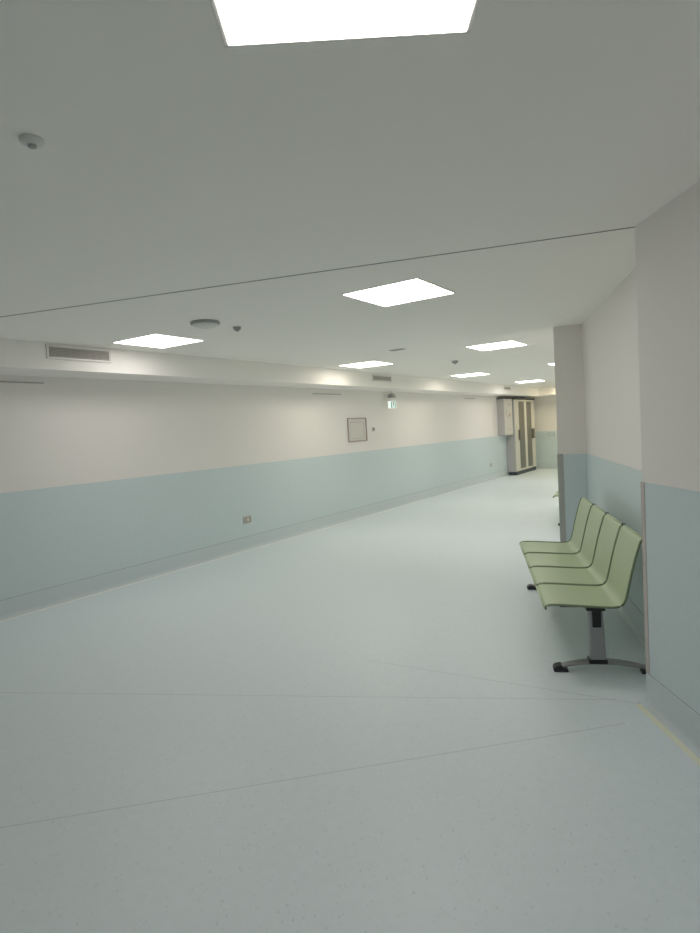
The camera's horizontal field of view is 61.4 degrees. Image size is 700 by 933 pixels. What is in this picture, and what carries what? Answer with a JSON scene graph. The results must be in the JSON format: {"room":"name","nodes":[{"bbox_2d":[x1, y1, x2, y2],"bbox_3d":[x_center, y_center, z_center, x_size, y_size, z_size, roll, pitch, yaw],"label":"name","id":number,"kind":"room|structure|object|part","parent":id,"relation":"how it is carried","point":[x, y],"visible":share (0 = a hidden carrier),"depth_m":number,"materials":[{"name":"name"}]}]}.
{"room":"hospital interior","nodes":[
{"label":"hospital interior","id":0,"kind":"room"},
{"bbox_2d":[0,375,521,492],"bbox_3d":[0.877,-0.471,12.047,0.283,2.573,17.510,-1,4,34],"label":"wall","id":1,"kind":"structure","parent":0,"point":[61,431],"depth_m":7.46,"materials":[{"name":"white paint"}]},
{"bbox_2d":[0,380,44,383],"bbox_3d":[-3.288,-0.817,5.675,0.015,0.024,0.707,-1,4,34],"label":"air vent","id":2,"kind":"object","parent":1,"relation":"in","point":[1,381],"visible":1,"depth_m":5.78,"materials":[{"name":"white plastic"}]},
{"bbox_2d":[243,515,251,523],"bbox_3d":[-1.449,0.750,8.356,0.019,0.105,0.155,-1,4,34],"label":"wall socket","id":3,"kind":"object","parent":1,"relation":"attached to","point":[247,519],"visible":1,"depth_m":8.34,"materials":[{"name":"beige plastic"}]},
{"bbox_2d":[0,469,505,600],"bbox_3d":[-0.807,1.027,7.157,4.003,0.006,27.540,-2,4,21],"label":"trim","id":4,"kind":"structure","parent":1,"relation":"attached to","point":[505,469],"depth_m":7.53,"materials":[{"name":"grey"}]},
{"bbox_2d":[0,435,507,599],"bbox_3d":[-0.833,0.593,7.130,4.001,1.150,27.540,-2,4,21],"label":"wainscoting","id":5,"kind":"structure","parent":1,"relation":"attached to","point":[53,536],"depth_m":7.51,"materials":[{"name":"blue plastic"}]},
{"bbox_2d":[0,469,509,621],"bbox_3d":[-0.787,1.121,7.157,4.035,0.189,27.540,-2,4,21],"label":"baseboard","id":6,"kind":"structure","parent":1,"relation":"attached to","point":[27,603],"depth_m":7.52,"materials":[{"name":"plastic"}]},
{"bbox_2d":[313,393,340,394],"bbox_3d":[-0.383,-1.230,10.003,0.015,0.024,0.815,-1,4,34],"label":"air vent","id":7,"kind":"object","parent":1,"relation":"in","point":[313,393],"visible":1,"depth_m":10.00,"materials":[{"name":"white plastic"}]},
{"bbox_2d":[347,418,367,441],"bbox_3d":[0.138,-0.671,10.755,0.022,0.430,0.620,-1,4,34],"label":"framed notice","id":8,"kind":"object","parent":1,"relation":"attached to","point":[357,427],"visible":1,"depth_m":10.75,"materials":[{"name":"grey"}]},
{"bbox_2d":[497,398,512,435],"bbox_3d":[4.482,-1.438,17.046,0.223,1.070,0.668,-1,4,34],"label":"wall box","id":9,"kind":"object","parent":1,"relation":"attached to","point":[504,405],"visible":1,"depth_m":16.81,"materials":[{"name":"grey metal"}]},
{"bbox_3d":[4.564,-1.427,16.992,0.020,1.035,0.652,-1,4,34],"label":"door","id":10,"kind":"part","parent":9,"relation":"part of","materials":[{"name":"beige metal"}]},
{"bbox_2d":[0,338,555,397],"bbox_3d":[2.648,-1.665,10.773,4.196,0.248,17.454,-1,4,34],"label":"ceiling","id":11,"kind":"structure","parent":0,"point":[17,357],"depth_m":7.24,"materials":[{"name":"white paint"}]},
{"bbox_2d":[45,344,110,362],"bbox_3d":[-2.609,-1.087,5.700,0.013,0.135,0.665,-1,4,34],"label":"ceiling vent","id":12,"kind":"object","parent":11,"relation":"in","point":[60,352],"visible":1,"depth_m":5.67,"materials":[{"name":"white metal"}]},
{"bbox_2d":[372,374,391,381],"bbox_3d":[0.568,-1.558,10.434,0.012,0.115,0.660,-1,4,34],"label":"ceiling vent","id":13,"kind":"object","parent":11,"relation":"in","point":[381,378],"visible":1,"depth_m":10.41,"materials":[{"name":"white metal"}]},
{"bbox_2d":[388,391,396,408],"bbox_3d":[0.822,-1.309,11.565,0.167,0.344,0.164,-3,3,4],"label":"exit sign","id":14,"kind":"object","parent":11,"relation":"hanging from","point":[391,404],"visible":0.99,"depth_m":11.54,"materials":[{"name":"grey plastic"}]},
{"bbox_2d":[0,469,699,932],"bbox_3d":[4.958,0.842,8.735,22.200,0.120,30.700,-3,3,0],"label":"floor","id":15,"kind":"structure","parent":0,"point":[368,724],"depth_m":2.97,"materials":[{"name":"plastic"}]},
{"bbox_2d":[506,398,535,474],"bbox_3d":[5.300,-0.951,18.144,0.330,2.270,1.970,-1,4,34],"label":"tall cabinet","id":16,"kind":"object","parent":15,"relation":"on","point":[521,446],"visible":0.93,"depth_m":17.77,"materials":[{"name":"grey metal"}]},
{"bbox_3d":[5.107,-0.942,17.682,0.024,2.110,0.972,-1,4,34],"label":"door","id":17,"kind":"part","parent":16,"relation":"part of","materials":[{"name":"beige metal"}]},
{"bbox_3d":[5.060,-0.946,17.544,0.060,0.300,0.130,-1,4,34],"label":"handle","id":18,"kind":"part","parent":16,"relation":"part of","materials":[{"name":"grey metal"}]},
{"bbox_3d":[5.218,-2.062,18.087,0.290,0.040,1.970,-1,4,34],"label":"trim","id":19,"kind":"part","parent":16,"relation":"part of","materials":[{"name":"grey"}]},
{"bbox_3d":[5.651,-1.023,18.493,0.024,2.110,0.972,-1,4,34],"label":"door","id":20,"kind":"part","parent":16,"relation":"part of","materials":[{"name":"beige metal"}]},
{"bbox_3d":[5.793,-1.055,18.636,0.060,0.300,0.130,-1,4,34],"label":"handle","id":21,"kind":"part","parent":16,"relation":"part of","materials":[{"name":"grey metal"}]},
{"bbox_2d":[519,497,645,673],"bbox_3d":[1.724,0.791,4.573,0.653,0.866,2.042,-3,4,12],"label":"bench","id":22,"kind":"object","parent":15,"relation":"on","point":[593,570],"visible":0.99,"depth_m":4.08,"materials":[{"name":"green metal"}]},
{"bbox_3d":[1.883,0.512,5.524,0.588,0.440,0.015,-3,4,12],"label":"edge rail","id":23,"kind":"part","parent":22,"relation":"part of","materials":[{"name":"black"}]},
{"bbox_3d":[1.781,0.548,5.034,0.588,0.440,0.015,-3,4,12],"label":"edge rail","id":24,"kind":"part","parent":22,"relation":"part of","materials":[{"name":"green plastic"}]},
{"bbox_3d":[1.678,0.584,4.544,0.588,0.440,0.015,-3,4,12],"label":"edge rail","id":25,"kind":"part","parent":22,"relation":"part of","materials":[{"name":"green plastic"}]},
{"bbox_3d":[1.681,0.583,4.557,0.588,0.440,0.015,-3,4,12],"label":"edge rail","id":26,"kind":"part","parent":22,"relation":"part of","materials":[{"name":"green plastic"}]},
{"bbox_3d":[1.579,0.619,4.067,0.588,0.440,0.015,-3,4,12],"label":"edge rail","id":27,"kind":"part","parent":22,"relation":"part of","materials":[{"name":"green plastic"}]},
{"bbox_3d":[1.576,0.620,4.053,0.588,0.440,0.015,-3,4,12],"label":"edge rail","id":28,"kind":"part","parent":22,"relation":"part of","materials":[{"name":"green plastic"}]},
{"bbox_3d":[1.476,0.654,3.577,0.588,0.440,0.015,-3,4,12],"label":"edge rail","id":29,"kind":"part","parent":22,"relation":"part of","materials":[{"name":"green plastic"}]},
{"bbox_3d":[1.546,1.051,3.699,0.094,0.325,0.064,-3,4,12],"label":"post","id":30,"kind":"part","parent":22,"relation":"part of","materials":[{"name":"metal"}]},
{"bbox_2d":[0,0,699,387],"bbox_3d":[4.800,-1.841,8.571,22.200,0.120,30.700,-3,3,0],"label":"ceiling","id":31,"kind":"structure","parent":0,"point":[172,158],"depth_m":2.25,"materials":[{"name":"white paint"}]},
{"bbox_2d":[19,133,44,148],"bbox_3d":[-1.001,-1.017,1.858,0.072,0.027,0.072,-3,3,0],"label":"smoke detector","id":32,"kind":"object","parent":31,"relation":"attached to","point":[32,141],"visible":1,"depth_m":1.84,"materials":[{"name":"white plastic"}]},
{"bbox_2d":[112,334,204,347],"bbox_3d":[-1.855,-1.214,5.730,0.614,0.006,0.614,-1,4,32],"label":"recessed light","id":33,"kind":"object","parent":31,"relation":"in","point":[152,340],"visible":1,"depth_m":5.69,"materials":[{"name":"white plastic"}]},
{"bbox_2d":[190,319,219,328],"bbox_3d":[-1.207,-1.180,4.923,0.244,0.052,0.244,-3,3,0],"label":"ceiling vent","id":34,"kind":"object","parent":31,"relation":"in","point":[201,323],"visible":1,"depth_m":4.85,"materials":[{"name":"grey plastic"}]},
{"bbox_2d":[233,326,240,331],"bbox_3d":[-1.000,-1.216,5.228,0.070,0.041,0.070,-3,3,0],"label":"smoke detector","id":35,"kind":"object","parent":31,"relation":"attached to","point":[236,328],"visible":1,"depth_m":5.21,"materials":[{"name":"grey plastic"}]},
{"bbox_2d":[2,227,634,316],"bbox_3d":[-0.951,-1.153,3.816,5.099,0.003,0.012,-2,4,17],"label":"trim","id":36,"kind":"structure","parent":31,"relation":"attached to","point":[628,227],"depth_m":3.54,"materials":[{"name":"grey metal"}]},
{"bbox_2d":[210,0,479,47],"bbox_3d":[-0.005,-1.044,1.167,0.614,0.006,0.614,-3,3,0],"label":"recessed light","id":37,"kind":"object","parent":31,"relation":"in","point":[241,23],"visible":1,"depth_m":1.39,"materials":[{"name":"white plastic"}]},
{"bbox_2d":[338,361,392,367],"bbox_3d":[0.246,-1.528,8.851,0.614,0.006,0.614,-1,4,32],"label":"recessed light","id":38,"kind":"object","parent":31,"relation":"in","point":[369,363],"visible":1,"depth_m":8.80,"materials":[{"name":"white plastic"}]},
{"bbox_2d":[341,278,454,306],"bbox_3d":[0.360,-1.256,4.291,0.614,0.006,0.614,-1,4,34],"label":"recessed light","id":39,"kind":"object","parent":31,"relation":"in","point":[415,289],"visible":1,"depth_m":4.25,"materials":[{"name":"white plastic"}]},
{"bbox_2d":[451,373,487,376],"bbox_3d":[2.416,-1.838,11.849,0.614,0.006,0.614,-1,4,31],"label":"recessed light","id":40,"kind":"object","parent":31,"relation":"in","point":[470,374],"visible":1,"depth_m":11.80,"materials":[{"name":"white plastic"}]},
{"bbox_2d":[467,340,526,350],"bbox_3d":[1.883,-1.545,7.561,0.614,0.006,0.614,-1,4,33],"label":"recessed light","id":41,"kind":"object","parent":31,"relation":"in","point":[506,344],"visible":1,"depth_m":7.52,"materials":[{"name":"white plastic"}]},
{"bbox_2d":[517,380,543,382],"bbox_3d":[4.542,-2.150,14.913,0.614,0.006,0.614,-1,4,31],"label":"recessed light","id":42,"kind":"object","parent":31,"relation":"in","point":[530,380],"visible":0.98,"depth_m":14.85,"materials":[{"name":"white plastic"}]},
{"bbox_2d":[530,395,556,431],"bbox_3d":[7.617,-1.240,18.148,4.596,2.573,0.200,-1,4,34],"label":"wall","id":43,"kind":"structure","parent":0,"point":[544,406],"depth_m":18.90,"materials":[{"name":"white paint"}]},
{"bbox_2d":[535,431,557,462],"bbox_3d":[7.599,-0.577,18.104,4.196,1.160,0.003,-1,4,34],"label":"trim","id":44,"kind":"structure","parent":43,"relation":"attached to","point":[546,446],"depth_m":18.96,"materials":[{"name":"paint"}]},
{"bbox_2d":[536,463,557,468],"bbox_3d":[7.621,-0.042,18.122,4.196,0.189,0.038,-1,4,34],"label":"baseboard","id":45,"kind":"structure","parent":43,"relation":"attached to","point":[538,465],"depth_m":19.00,"materials":[{"name":"plastic"}]},
{"bbox_2d":[553,324,585,453],"bbox_3d":[6.013,-0.738,11.471,0.582,2.573,12.715,-1,4,34],"label":"wall","id":46,"kind":"structure","parent":0,"point":[568,344],"depth_m":6.29,"materials":[{"name":"white paint"}]},
{"bbox_2d":[557,454,565,541],"bbox_3d":[2.306,0.374,6.422,0.063,1.025,0.059,-2,4,19],"label":"trim","id":47,"kind":"structure","parent":46,"relation":"attached to","point":[560,465],"depth_m":6.39,"materials":[{"name":"grey plastic"}]},
{"bbox_2d":[582,268,641,470],"bbox_3d":[2.218,-0.101,4.672,0.160,2.573,3.268,-3,4,13],"label":"wall","id":48,"kind":"structure","parent":0,"point":[610,333],"depth_m":4.74,"materials":[{"name":"white paint"}]},
{"bbox_2d":[563,453,643,614],"bbox_3d":[2.181,0.555,4.757,0.282,1.160,3.311,-3,4,8],"label":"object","id":49,"kind":"structure","parent":48,"relation":"attached to","point":[615,488],"depth_m":5.13,"materials":[{"name":"blue paint"}]},
{"bbox_2d":[617,597,644,649],"bbox_3d":[2.192,1.091,4.767,0.038,0.189,3.268,-3,4,13],"label":"baseboard","id":50,"kind":"structure","parent":48,"relation":"attached to","point":[629,612],"depth_m":4.38,"materials":[{"name":"plastic"}]},
{"bbox_2d":[635,180,699,491],"bbox_3d":[1.732,0.314,-1.658,0.309,2.573,9.640,-3,3,0],"label":"wall","id":51,"kind":"structure","parent":0,"point":[667,242],"depth_m":2.81,"materials":[{"name":"white paint"}]},
{"bbox_2d":[640,482,649,674],"bbox_3d":[1.606,0.603,3.177,0.035,1.045,0.038,-3,3,0],"label":"trim","id":52,"kind":"structure","parent":51,"relation":"attached to","point":[642,485],"depth_m":3.17,"materials":[{"name":"beige plastic"}]},
{"bbox_2d":[636,704,699,765],"bbox_3d":[1.605,1.604,-1.570,0.028,0.006,9.660,-3,3,0],"label":"trim","id":53,"kind":"structure","parent":51,"relation":"attached to","point":[643,709],"depth_m":2.93,"materials":[{"name":"beige"}]},
{"bbox_2d":[637,672,699,758],"bbox_3d":[1.737,1.504,-1.561,0.256,0.189,9.688,-3,3,0],"label":"baseboard","id":54,"kind":"structure","parent":51,"relation":"attached to","point":[676,716],"depth_m":2.96,"materials":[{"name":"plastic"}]},
{"bbox_2d":[644,482,699,713],"bbox_3d":[1.614,0.965,-1.619,0.003,1.185,9.640,-3,3,0],"label":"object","id":55,"kind":"structure","parent":51,"relation":"attached to","point":[672,514],"depth_m":2.90,"materials":[{"name":"paint"}]}
]}

